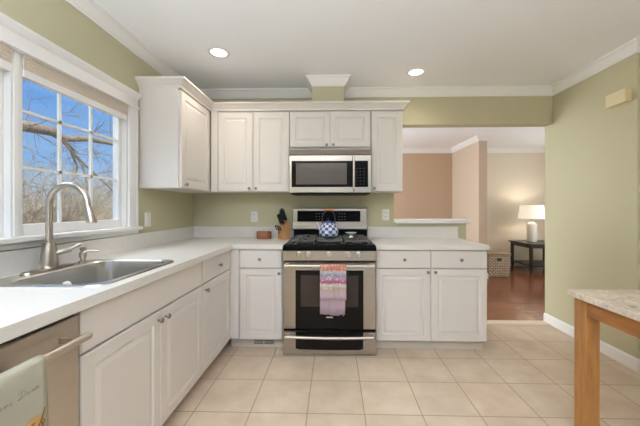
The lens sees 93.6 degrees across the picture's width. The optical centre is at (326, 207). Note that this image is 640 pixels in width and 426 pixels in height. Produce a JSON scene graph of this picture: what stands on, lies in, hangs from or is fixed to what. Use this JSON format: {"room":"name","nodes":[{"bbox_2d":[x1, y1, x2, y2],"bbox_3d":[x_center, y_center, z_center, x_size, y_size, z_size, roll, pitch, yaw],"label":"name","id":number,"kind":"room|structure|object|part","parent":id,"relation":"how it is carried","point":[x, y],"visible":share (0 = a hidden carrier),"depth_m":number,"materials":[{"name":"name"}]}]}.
{"room":"kitchen","nodes":[
{"label":"kitchen","id":0,"kind":"room"},
{"bbox_2d":[0,0,192,251],"bbox_3d":[-1.489,-0.014,1.468,0.075,2.440,9.860,0,0,1],"label":"wall","id":1,"kind":"structure","parent":0,"point":[59,22],"depth_m":1.93,"materials":[{"name":"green paint"}]},
{"bbox_2d":[0,49,12,237],"bbox_3d":[-1.501,-0.329,1.016,0.075,0.930,0.757,0,0,1],"label":"window","id":2,"kind":"structure","parent":1,"relation":"in","point":[6,78],"depth_m":1.38,"materials":[{"name":"white paint"}]},
{"bbox_3d":[-1.516,-0.323,1.017,0.042,0.918,0.733,0,0,1],"label":"sash","id":3,"kind":"part","parent":2,"relation":"part of","materials":[{"name":"white paint"}]},
{"bbox_2d":[0,42,12,71],"bbox_3d":[-1.470,-0.694,1.016,0.042,0.135,0.729,0,0,1],"label":"cellular shade","id":4,"kind":"object","parent":2,"relation":"attached to","point":[6,62],"visible":0.85,"depth_m":1.35,"materials":[{"name":"beige fabric"}]},
{"bbox_3d":[-1.470,-0.644,1.016,0.034,0.036,0.729,0,0,1],"label":"rail","id":5,"kind":"part","parent":4,"relation":"part of","materials":[{"name":"white paint"}]},
{"bbox_2d":[0,12,141,109],"bbox_3d":[-1.429,-0.790,1.394,0.050,0.112,1.715,0,0,1],"label":"trim","id":6,"kind":"structure","parent":1,"relation":"attached to","point":[13,34],"depth_m":1.60,"materials":[{"name":"white paint"}]},
{"bbox_2d":[0,226,142,250],"bbox_3d":[-1.478,0.163,1.402,0.150,0.054,1.730,0,0,1],"label":"trim","id":7,"kind":"structure","parent":1,"relation":"attached to","point":[6,243],"depth_m":1.63,"materials":[{"name":"white paint"}]},
{"bbox_2d":[19,53,126,236],"bbox_3d":[-1.481,-0.329,1.792,0.075,0.930,0.742,0,0,1],"label":"window","id":8,"kind":"structure","parent":1,"relation":"in","point":[119,138],"depth_m":1.90,"materials":[{"name":"white paint"}]},
{"bbox_2d":[22,54,126,119],"bbox_3d":[-1.451,-0.694,1.791,0.042,0.135,0.714,0,0,1],"label":"cellular shade","id":9,"kind":"object","parent":8,"relation":"attached to","point":[34,71],"visible":0.67,"depth_m":1.68,"materials":[{"name":"beige fabric"}]},
{"bbox_2d":[13,50,137,236],"bbox_3d":[-1.456,-0.304,1.398,0.056,0.880,1.703,0,0,1],"label":"trim","id":10,"kind":"structure","parent":1,"relation":"attached to","point":[132,113],"depth_m":2.16,"materials":[{"name":"white paint"}]},
{"bbox_2d":[0,226,293,277],"bbox_3d":[-0.910,0.252,1.771,1.067,0.113,2.776,0,0,1],"label":"backsplash","id":11,"kind":"structure","parent":1,"relation":"attached to","point":[12,262],"depth_m":2.05,"materials":[{"name":"white laminate"}]},
{"bbox_2d":[145,212,150,226],"bbox_3d":[-1.423,0.093,2.396,0.009,0.114,0.072,0,0,1],"label":"light switch","id":12,"kind":"object","parent":1,"relation":"attached to","point":[147,214],"visible":1,"depth_m":2.39,"materials":[{"name":"white plastic"}]},
{"bbox_2d":[139,88,216,192],"bbox_3d":[-1.242,-0.532,2.721,0.352,0.760,0.870,0,0,1],"label":"upper cabinet","id":13,"kind":"object","parent":1,"relation":"attached to","point":[175,129],"visible":0.97,"depth_m":2.29,"materials":[{"name":"white paint"}]},
{"bbox_3d":[-1.109,-0.528,2.551,0.019,0.744,0.513,0,0,1],"label":"door","id":14,"kind":"part","parent":13,"relation":"part of","materials":[{"name":"white paint"}]},
{"bbox_2d":[134,76,409,111],"bbox_3d":[-0.326,-0.947,2.654,2.309,0.069,0.625,0,0,-8],"label":"trim","id":15,"kind":"structure","parent":13,"relation":"attached to","point":[181,82],"depth_m":2.77,"materials":[{"name":"white paint"}]},
{"bbox_2d":[312,86,343,100],"bbox_3d":[0.022,-1.074,2.988,0.300,0.320,0.296,0,0,1],"label":"wall","id":16,"kind":"structure","parent":0,"point":[327,93],"depth_m":2.84,"materials":[{"name":"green paint"}]},
{"bbox_2d":[94,0,639,148],"bbox_3d":[1.591,-1.334,1.391,6.688,0.200,10.060,0,0,1],"label":"ceiling","id":17,"kind":"structure","parent":0,"point":[269,43],"depth_m":2.21,"materials":[{"name":"white paint"}]},
{"bbox_2d":[207,47,229,57],"bbox_3d":[-0.855,-1.232,2.384,0.170,0.004,0.170,0,0,1],"label":"recessed light","id":18,"kind":"object","parent":17,"relation":"in","point":[218,52],"visible":1,"depth_m":2.38,"materials":[{"name":"white glass"}]},
{"bbox_2d":[406,68,425,75],"bbox_3d":[0.813,-1.232,2.725,0.170,0.004,0.170,0,0,1],"label":"recessed light","id":19,"kind":"object","parent":17,"relation":"in","point":[415,71],"visible":1,"depth_m":2.71,"materials":[{"name":"white glass"}]},
{"bbox_2d":[193,96,552,239],"bbox_3d":[0.518,-0.014,3.183,3.853,2.440,0.117,0,0,1],"label":"wall","id":20,"kind":"structure","parent":0,"point":[209,209],"depth_m":3.12,"materials":[{"name":"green paint"}]},
{"bbox_2d":[211,111,289,192],"bbox_3d":[-0.715,-0.532,2.974,0.742,0.760,0.357,0,0,1],"label":"upper cabinet","id":21,"kind":"object","parent":20,"relation":"attached to","point":[250,150],"visible":0.94,"depth_m":2.83,"materials":[{"name":"white paint"}]},
{"bbox_3d":[-0.857,-0.528,2.838,0.329,0.744,0.019,0,0,1],"label":"door","id":22,"kind":"part","parent":21,"relation":"part of","materials":[{"name":"white paint"}]},
{"bbox_3d":[-0.519,-0.528,2.829,0.338,0.744,0.019,0,0,1],"label":"door","id":23,"kind":"part","parent":21,"relation":"part of","materials":[{"name":"white paint"}]},
{"bbox_2d":[251,211,257,221],"bbox_3d":[-0.755,0.091,3.151,0.074,0.116,0.009,0,0,1],"label":"wall outlet","id":24,"kind":"object","parent":20,"relation":"attached to","point":[254,214],"visible":1,"depth_m":3.15,"materials":[{"name":"white plastic"}]},
{"bbox_2d":[290,111,370,149],"bbox_3d":[0.038,-0.726,2.955,0.760,0.373,0.357,0,0,1],"label":"upper cabinet","id":25,"kind":"object","parent":20,"relation":"attached to","point":[308,129],"visible":0.93,"depth_m":2.81,"materials":[{"name":"white paint"}]},
{"bbox_3d":[-0.154,-0.735,2.820,0.373,0.331,0.019,0,0,1],"label":"door","id":26,"kind":"part","parent":25,"relation":"part of","materials":[{"name":"white paint"}]},
{"bbox_2d":[289,149,371,195],"bbox_3d":[0.038,-0.330,2.904,0.756,0.412,0.453,0,0,1],"label":"microwave","id":27,"kind":"object","parent":25,"relation":"attached to","point":[312,172],"visible":1,"depth_m":2.73,"materials":[{"name":"grey metal"}]},
{"bbox_3d":[-0.047,-0.310,2.753,0.593,0.348,0.030,0,0,1],"label":"door","id":28,"kind":"part","parent":27,"relation":"part of","materials":[{"name":"silver metal"}]},
{"bbox_3d":[-0.035,-0.309,2.737,0.566,0.239,0.005,0,0,1],"label":"door glass","id":29,"kind":"part","parent":27,"relation":"part of","materials":[{"name":"black glass"}]},
{"bbox_3d":[0.246,-0.322,2.703,0.021,0.295,0.060,0,0,1],"label":"handle","id":30,"kind":"part","parent":27,"relation":"part of","materials":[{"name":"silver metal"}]},
{"bbox_3d":[0.317,-0.309,2.728,0.123,0.239,0.005,0,0,1],"label":"keypad glass","id":31,"kind":"part","parent":27,"relation":"part of","materials":[{"name":"black glass"}]},
{"bbox_3d":[0.332,-0.310,2.744,0.161,0.348,0.030,0,0,1],"label":"control panel","id":32,"kind":"part","parent":27,"relation":"part of","materials":[{"name":"silver metal"}]},
{"bbox_3d":[0.223,-0.735,2.811,0.373,0.331,0.019,0,0,1],"label":"door","id":33,"kind":"part","parent":25,"relation":"part of","materials":[{"name":"white paint"}]},
{"bbox_2d":[382,209,388,219],"bbox_3d":[0.615,0.071,3.117,0.074,0.116,0.009,0,0,1],"label":"wall outlet","id":34,"kind":"object","parent":20,"relation":"attached to","point":[385,212],"visible":1,"depth_m":3.12,"materials":[{"name":"white plastic"}]},
{"bbox_2d":[371,111,402,192],"bbox_3d":[0.569,-0.532,2.942,0.296,0.760,0.357,0,0,1],"label":"upper cabinet","id":35,"kind":"object","parent":20,"relation":"attached to","point":[386,126],"visible":0.93,"depth_m":2.79,"materials":[{"name":"white paint"}]},
{"bbox_2d":[367,227,457,237],"bbox_3d":[0.887,0.252,3.105,0.929,0.113,0.020,0,0,1],"label":"backsplash","id":36,"kind":"structure","parent":20,"relation":"attached to","point":[372,232],"depth_m":3.09,"materials":[{"name":"white laminate"}]},
{"bbox_2d":[393,219,469,223],"bbox_3d":[1.083,0.140,3.185,0.768,0.041,0.250,0,0,1],"label":"trim","id":37,"kind":"structure","parent":20,"relation":"attached to","point":[396,221],"depth_m":3.06,"materials":[{"name":"white paint"}]},
{"bbox_2d":[162,266,639,425],"bbox_3d":[1.704,1.256,1.388,6.463,0.100,10.060,0,0,1],"label":"floor","id":38,"kind":"structure","parent":0,"point":[523,375],"depth_m":2.05,"materials":[{"name":"beige tile"}]},
{"bbox_2d":[0,314,92,425],"bbox_3d":[-1.116,0.783,0.742,0.664,0.846,0.597,0,0,1],"label":"dishwasher","id":39,"kind":"object","parent":38,"relation":"on","point":[59,341],"visible":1,"depth_m":0.95,"materials":[{"name":"grey metal"}]},
{"bbox_2d":[0,355,48,425],"bbox_3d":[-0.794,0.626,0.676,0.053,0.439,0.312,0,0,1],"label":"dish towel","id":40,"kind":"object","parent":39,"relation":"hanging from","point":[23,387],"visible":1,"depth_m":0.77,"materials":[{"name":"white fabric"}]},
{"bbox_3d":[-0.866,0.783,0.737,0.021,0.635,0.592,0,0,1],"label":"door","id":41,"kind":"part","parent":39,"relation":"part of","materials":[{"name":"silver metal"}]},
{"bbox_3d":[-0.821,0.424,0.728,0.074,0.025,0.545,0,0,1],"label":"handle","id":42,"kind":"part","parent":39,"relation":"part of","materials":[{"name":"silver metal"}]},
{"bbox_2d":[74,262,201,425],"bbox_3d":[-1.119,0.778,1.527,0.619,0.855,0.965,0,0,1],"label":"base cabinet","id":43,"kind":"object","parent":38,"relation":"on","point":[142,357],"visible":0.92,"depth_m":1.38,"materials":[{"name":"white paint"}]},
{"bbox_3d":[-0.854,0.815,1.280,0.019,0.593,0.477,0,0,1],"label":"door","id":44,"kind":"part","parent":43,"relation":"part of","materials":[{"name":"white paint"}]},
{"bbox_3d":[-0.848,0.432,1.520,0.019,0.153,0.957,0,0,1],"label":"false drawer","id":45,"kind":"part","parent":43,"relation":"part of","materials":[{"name":"white paint"}]},
{"bbox_3d":[-0.842,0.815,1.761,0.019,0.593,0.476,0,0,1],"label":"door","id":46,"kind":"part","parent":43,"relation":"part of","materials":[{"name":"white paint"}]},
{"bbox_2d":[193,250,229,385],"bbox_3d":[-1.100,0.778,2.279,0.619,0.855,0.535,0,0,1],"label":"base cabinet","id":47,"kind":"object","parent":38,"relation":"on","point":[215,284],"visible":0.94,"depth_m":2.22,"materials":[{"name":"white paint"}]},
{"bbox_3d":[-0.829,0.815,2.272,0.019,0.593,0.524,0,0,1],"label":"door","id":48,"kind":"part","parent":47,"relation":"part of","materials":[{"name":"white paint"}]},
{"bbox_3d":[-0.829,0.432,2.272,0.019,0.153,0.524,0,0,1],"label":"drawer","id":49,"kind":"part","parent":47,"relation":"part of","materials":[{"name":"white paint"}]},
{"bbox_2d":[229,249,283,346],"bbox_3d":[-0.587,0.778,2.807,0.472,0.855,0.599,0,0,1],"label":"base cabinet","id":50,"kind":"object","parent":38,"relation":"on","point":[256,275],"visible":0.88,"depth_m":2.54,"materials":[{"name":"white paint"}]},
{"bbox_2d":[0,226,293,343],"bbox_3d":[-0.910,0.272,1.771,1.067,0.153,2.776,0,0,1],"label":"countertop","id":51,"kind":"structure","parent":50,"relation":"on","point":[23,310],"depth_m":1.60,"materials":[{"name":"white stone"}]},
{"bbox_2d":[19,182,96,274],"bbox_3d":[-1.260,0.086,1.469,0.271,0.428,0.260,0,0,1],"label":"kitchen faucet","id":52,"kind":"object","parent":51,"relation":"on","point":[49,254],"visible":1,"depth_m":1.46,"materials":[{"name":"silver metal"}]},
{"bbox_3d":[-1.359,0.296,1.471,0.055,0.008,0.260,0,0,1],"label":"deck plate","id":53,"kind":"part","parent":52,"relation":"part of","materials":[{"name":"silver metal"}]},
{"bbox_3d":[-1.261,0.026,1.469,0.225,0.308,0.029,0,0,1],"label":"spout","id":54,"kind":"part","parent":52,"relation":"part of","materials":[{"name":"silver metal"}]},
{"bbox_3d":[-1.306,0.209,1.520,0.030,0.057,0.106,0,0,39],"label":"lever","id":55,"kind":"part","parent":52,"relation":"part of","materials":[{"name":"silver metal"}]},
{"bbox_2d":[0,259,173,287],"bbox_3d":[-1.131,0.398,1.464,0.525,0.193,0.600,0,0,1],"label":"sink","id":56,"kind":"object","parent":51,"relation":"in","point":[98,272],"visible":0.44,"depth_m":1.56,"materials":[{"name":"silver metal"}]},
{"bbox_2d":[78,247,98,262],"bbox_3d":[-1.336,0.259,1.687,0.091,0.083,0.042,0,0,-43],"label":"soap dispenser","id":57,"kind":"object","parent":56,"relation":"on","point":[83,252],"visible":1,"depth_m":1.66,"materials":[{"name":"silver metal"}]},
{"bbox_2d":[256,231,271,238],"bbox_3d":[-0.627,0.272,3.017,0.148,0.072,0.105,0,0,1],"label":"wooden box","id":58,"kind":"object","parent":51,"relation":"on","point":[260,234],"visible":0.98,"depth_m":2.97,"materials":[{"name":"brown wood"}]},
{"bbox_3d":[-0.627,0.249,3.017,0.148,0.026,0.105,0,0,1],"label":"lid","id":59,"kind":"part","parent":58,"relation":"part of","materials":[{"name":"brown wood"}]},
{"bbox_2d":[278,220,289,239],"bbox_3d":[-0.419,0.216,2.968,0.095,0.184,0.080,0,0,-41],"label":"knife block","id":60,"kind":"object","parent":51,"relation":"on","point":[285,229],"visible":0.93,"depth_m":2.94,"materials":[{"name":"brown wood"}]},
{"bbox_3d":[-0.555,0.431,2.545,0.361,0.150,0.019,0,0,1],"label":"drawer","id":61,"kind":"part","parent":50,"relation":"part of","materials":[{"name":"white paint"}]},
{"bbox_3d":[-0.555,0.812,2.545,0.361,0.597,0.019,0,0,1],"label":"door","id":62,"kind":"part","parent":50,"relation":"part of","materials":[{"name":"white paint"}]},
{"bbox_2d":[253,339,275,344],"bbox_3d":[-0.542,1.161,2.606,0.200,0.060,0.008,0,0,1],"label":"floor register","id":63,"kind":"object","parent":50,"relation":"attached to","point":[255,341],"visible":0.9,"depth_m":2.60,"materials":[{"name":"beige paint"}]},
{"bbox_2d":[283,208,375,355],"bbox_3d":[0.030,0.603,2.755,0.762,1.207,0.752,0,0,1],"label":"gas range","id":64,"kind":"object","parent":38,"relation":"on","point":[307,331],"visible":0.98,"depth_m":2.44,"materials":[{"name":"silver metal"}]},
{"bbox_2d":[316,208,337,236],"bbox_3d":[0.021,0.135,2.755,0.180,0.260,0.180,0,0,41],"label":"tea kettle","id":65,"kind":"object","parent":64,"relation":"on","point":[328,228],"visible":1,"depth_m":2.70,"materials":[{"name":"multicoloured ceramic"}]},
{"bbox_3d":[0.021,0.082,2.755,0.128,0.126,0.011,0,0,1],"label":"handle","id":66,"kind":"part","parent":65,"relation":"part of","materials":[{"name":"blue ceramic"}]},
{"bbox_3d":[0.024,0.085,3.045,0.640,0.110,0.009,0,0,1],"label":"display glass","id":67,"kind":"part","parent":64,"relation":"part of","materials":[{"name":"black glass"}]},
{"bbox_3d":[0.024,0.749,2.446,0.554,0.479,0.008,0,0,1],"label":"door glass","id":68,"kind":"part","parent":64,"relation":"part of","materials":[{"name":"black glass"}]},
{"bbox_3d":[0.025,1.107,2.460,0.758,0.186,0.028,0,0,1],"label":"warming drawer","id":69,"kind":"part","parent":64,"relation":"part of","materials":[{"name":"silver metal"}]},
{"bbox_3d":[0.023,1.037,2.415,0.705,0.029,0.066,0,0,1],"label":"handle","id":70,"kind":"part","parent":64,"relation":"part of","materials":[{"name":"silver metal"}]},
{"bbox_3d":[0.024,1.084,2.445,0.550,0.146,0.006,0,0,1],"label":"drawer glass","id":71,"kind":"part","parent":64,"relation":"part of","materials":[{"name":"black glass"}]},
{"bbox_3d":[0.025,0.715,2.460,0.754,0.550,0.028,0,0,1],"label":"oven door","id":72,"kind":"part","parent":64,"relation":"part of","materials":[{"name":"silver metal"}]},
{"bbox_3d":[0.023,0.464,2.413,0.720,0.025,0.070,0,0,1],"label":"handle","id":73,"kind":"part","parent":64,"relation":"part of","materials":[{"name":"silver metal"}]},
{"bbox_2d":[283,238,375,250],"bbox_3d":[0.031,0.322,2.735,0.758,0.049,0.622,0,0,1],"label":"cooktop","id":74,"kind":"object","parent":64,"relation":"in","point":[315,245],"depth_m":2.43,"materials":[{"name":"black metal"}]},
{"bbox_3d":[0.025,0.389,2.470,0.758,0.082,0.072,0,0,1],"label":"control panel","id":75,"kind":"part","parent":64,"relation":"part of","materials":[{"name":"silver metal"}]},
{"bbox_2d":[320,264,345,315],"bbox_3d":[0.053,0.659,2.390,0.211,0.424,0.056,0,0,1],"label":"kitchen towel","id":76,"kind":"object","parent":64,"relation":"hanging from","point":[332,276],"visible":1,"depth_m":2.37,"materials":[{"name":"fabric"}]},
{"bbox_2d":[345,232,356,237],"bbox_3d":[0.220,0.241,2.685,0.104,0.045,0.104,0,0,1],"label":"dish","id":77,"kind":"object","parent":64,"relation":"on","point":[349,233],"visible":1,"depth_m":2.67,"materials":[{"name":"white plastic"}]},
{"bbox_2d":[376,250,486,348],"bbox_3d":[0.877,0.778,2.770,0.922,0.855,0.599,0,0,1],"label":"base cabinet","id":78,"kind":"object","parent":38,"relation":"on","point":[430,299],"visible":0.98,"depth_m":2.50,"materials":[{"name":"white paint"}]},
{"bbox_3d":[0.642,0.429,2.515,0.455,0.147,0.019,0,0,1],"label":"drawer","id":79,"kind":"part","parent":78,"relation":"part of","materials":[{"name":"white paint"}]},
{"bbox_3d":[0.642,0.810,2.515,0.455,0.602,0.019,0,0,1],"label":"door","id":80,"kind":"part","parent":78,"relation":"part of","materials":[{"name":"white paint"}]},
{"bbox_2d":[367,227,488,249],"bbox_3d":[0.883,0.272,2.797,0.935,0.153,0.635,0,0,1],"label":"countertop","id":81,"kind":"structure","parent":78,"relation":"on","point":[384,238],"depth_m":2.93,"materials":[{"name":"white laminate"}]},
{"bbox_3d":[1.102,0.429,2.504,0.459,0.147,0.019,0,0,1],"label":"drawer","id":82,"kind":"part","parent":78,"relation":"part of","materials":[{"name":"white paint"}]},
{"bbox_3d":[1.102,0.810,2.504,0.459,0.602,0.019,0,0,1],"label":"door","id":83,"kind":"part","parent":78,"relation":"part of","materials":[{"name":"white paint"}]},
{"bbox_2d":[487,250,510,276],"bbox_3d":[3.022,0.997,5.426,0.435,0.418,0.405,0,0,1],"label":"storage basket","id":84,"kind":"object","parent":38,"relation":"on","point":[498,262],"visible":0.77,"depth_m":5.24,"materials":[{"name":"beige wicker"}]},
{"bbox_3d":[3.022,0.809,5.426,0.435,0.042,0.405,0,0,1],"label":"lid","id":85,"kind":"part","parent":84,"relation":"part of","materials":[{"name":"beige wicker"}]},
{"bbox_2d":[487,320,550,324],"bbox_3d":[1.884,1.203,3.148,0.880,0.006,0.117,0,0,1],"label":"trim","id":86,"kind":"structure","parent":38,"relation":"on","point":[489,322],"depth_m":3.14,"materials":[{"name":"beige wood"}]},
{"bbox_2d":[508,240,544,273],"bbox_3d":[4.076,0.931,5.780,0.740,0.550,0.680,0,0,1],"label":"end table","id":87,"kind":"object","parent":38,"relation":"on","point":[540,244],"visible":0.7,"depth_m":5.71,"materials":[{"name":"brown wood"}]},
{"bbox_3d":[3.763,0.944,6.078,0.050,0.524,0.050,0,0,1],"label":"leg","id":88,"kind":"part","parent":87,"relation":"part of","materials":[{"name":"brown wood"}]},
{"bbox_2d":[513,260,544,266],"bbox_3d":[4.076,1.069,5.780,0.660,0.023,0.600,0,0,1],"label":"shelf","id":89,"kind":"object","parent":87,"relation":"attached to","point":[536,263],"depth_m":5.82,"materials":[{"name":"brown wood"}]},
{"bbox_3d":[3.749,0.944,5.498,0.050,0.524,0.050,0,0,1],"label":"leg","id":90,"kind":"part","parent":87,"relation":"part of","materials":[{"name":"brown wood"}]},
{"bbox_2d":[518,205,544,241],"bbox_3d":[3.989,0.303,5.832,0.456,0.705,0.456,0,0,1],"label":"table lamp","id":91,"kind":"object","parent":87,"relation":"on","point":[531,212],"visible":0.97,"depth_m":5.75,"materials":[{"name":"white fabric"}]},
{"bbox_3d":[3.989,0.079,5.832,0.456,0.257,0.456,0,0,1],"label":"lamp shade","id":92,"kind":"part","parent":91,"relation":"part of","materials":[{"name":"white fabric"}]},
{"bbox_2d":[567,289,639,425],"bbox_3d":[1.704,0.826,0.974,0.800,0.760,1.333,0,0,1],"label":"kitchen table","id":93,"kind":"object","parent":38,"relation":"on","point":[618,309],"visible":1,"depth_m":1.55,"materials":[{"name":"brown wood"}]},
{"bbox_3d":[1.379,0.843,1.589,0.075,0.726,0.075,0,0,1],"label":"leg","id":94,"kind":"part","parent":93,"relation":"part of","materials":[{"name":"brown wood"}]},
{"bbox_2d":[394,153,544,259],"bbox_3d":[1.866,-0.014,6.365,6.388,2.440,0.100,0,0,1],"label":"wall","id":95,"kind":"structure","parent":0,"point":[514,180],"depth_m":6.27,"materials":[{"name":"beige paint"}]},
{"bbox_2d":[403,135,544,152],"bbox_3d":[1.777,-1.192,4.805,6.288,0.085,3.024,0,0,1],"label":"trim","id":96,"kind":"structure","parent":95,"relation":"attached to","point":[476,138],"depth_m":6.23,"materials":[{"name":"white paint"}]},
{"bbox_2d":[487,262,525,278],"bbox_3d":[1.800,1.160,5.730,6.288,0.092,1.174,0,0,1],"label":"baseboard","id":97,"kind":"structure","parent":95,"relation":"attached to","point":[515,263],"depth_m":6.25,"materials":[{"name":"white paint"}]},
{"bbox_2d":[452,141,486,268],"bbox_3d":[2.695,-0.014,5.764,0.140,2.440,1.260,0,0,1],"label":"wall partition","id":98,"kind":"structure","parent":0,"point":[469,163],"depth_m":5.37,"materials":[{"name":"beige paint"}]},
{"bbox_2d":[545,53,639,357],"bbox_3d":[2.373,-0.014,2.707,0.120,2.440,0.975,0,0,1],"label":"wall","id":99,"kind":"structure","parent":0,"point":[592,149],"depth_m":2.60,"materials":[{"name":"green paint"}]},
{"bbox_2d":[65,0,639,98],"bbox_3d":[0.464,-1.192,-0.194,3.913,0.085,6.636,0,0,1],"label":"trim","id":100,"kind":"structure","parent":99,"relation":"attached to","point":[90,9],"depth_m":2.97,"materials":[{"name":"white paint"}]},
{"bbox_2d":[544,313,639,371],"bbox_3d":[2.373,1.160,2.700,0.148,0.092,0.989,0,0,1],"label":"baseboard","id":101,"kind":"structure","parent":99,"relation":"attached to","point":[616,354],"depth_m":2.44,"materials":[{"name":"white paint"}]},
{"bbox_2d":[606,88,631,107],"bbox_3d":[2.279,-0.854,2.344,0.050,0.100,0.166,0,0,1],"label":"door chime","id":102,"kind":"object","parent":99,"relation":"attached to","point":[623,96],"visible":1,"depth_m":2.31,"materials":[{"name":"beige plastic"}]},
{"label":"outside","id":103,"kind":"structure","parent":0,"visible":0},
{"bbox_3d":[-30.397,2.206,15.765,58.437,0.200,90.000,0,0,1],"label":"ground","id":104,"kind":"structure","parent":103,"visible":0},
{"bbox_2d":[23,156,68,196],"bbox_3d":[-11.077,-0.356,9.080,3.655,4.934,4.875,0,0,1],"label":"bare tree","id":105,"kind":"object","parent":104,"relation":"on","point":[32,156],"visible":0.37,"depth_m":10.68,"materials":[{"name":"brown plant"}]},
{"bbox_2d":[23,127,112,223],"bbox_3d":[-8.655,0.257,9.479,9.563,5.103,15.852,0,0,-31],"label":"thicket","id":106,"kind":"object","parent":104,"relation":"on","point":[100,213],"visible":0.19,"depth_m":7.50,"materials":[{"name":"beige plant"}]},
{"bbox_2d":[23,80,112,193],"bbox_3d":[-5.267,-1.227,5.684,3.464,6.680,8.126,0,0,24],"label":"bare tree","id":107,"kind":"object","parent":104,"relation":"on","point":[31,127],"visible":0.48,"depth_m":6.11,"materials":[{"name":"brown plant"}]},
{"bbox_2d":[50,142,112,207],"bbox_3d":[-12.006,-0.801,16.270,4.659,5.823,3.937,0,0,-42],"label":"bare tree","id":108,"kind":"object","parent":104,"relation":"on","point":[86,142],"visible":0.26,"depth_m":15.86,"materials":[{"name":"brown plant"}]}
]}

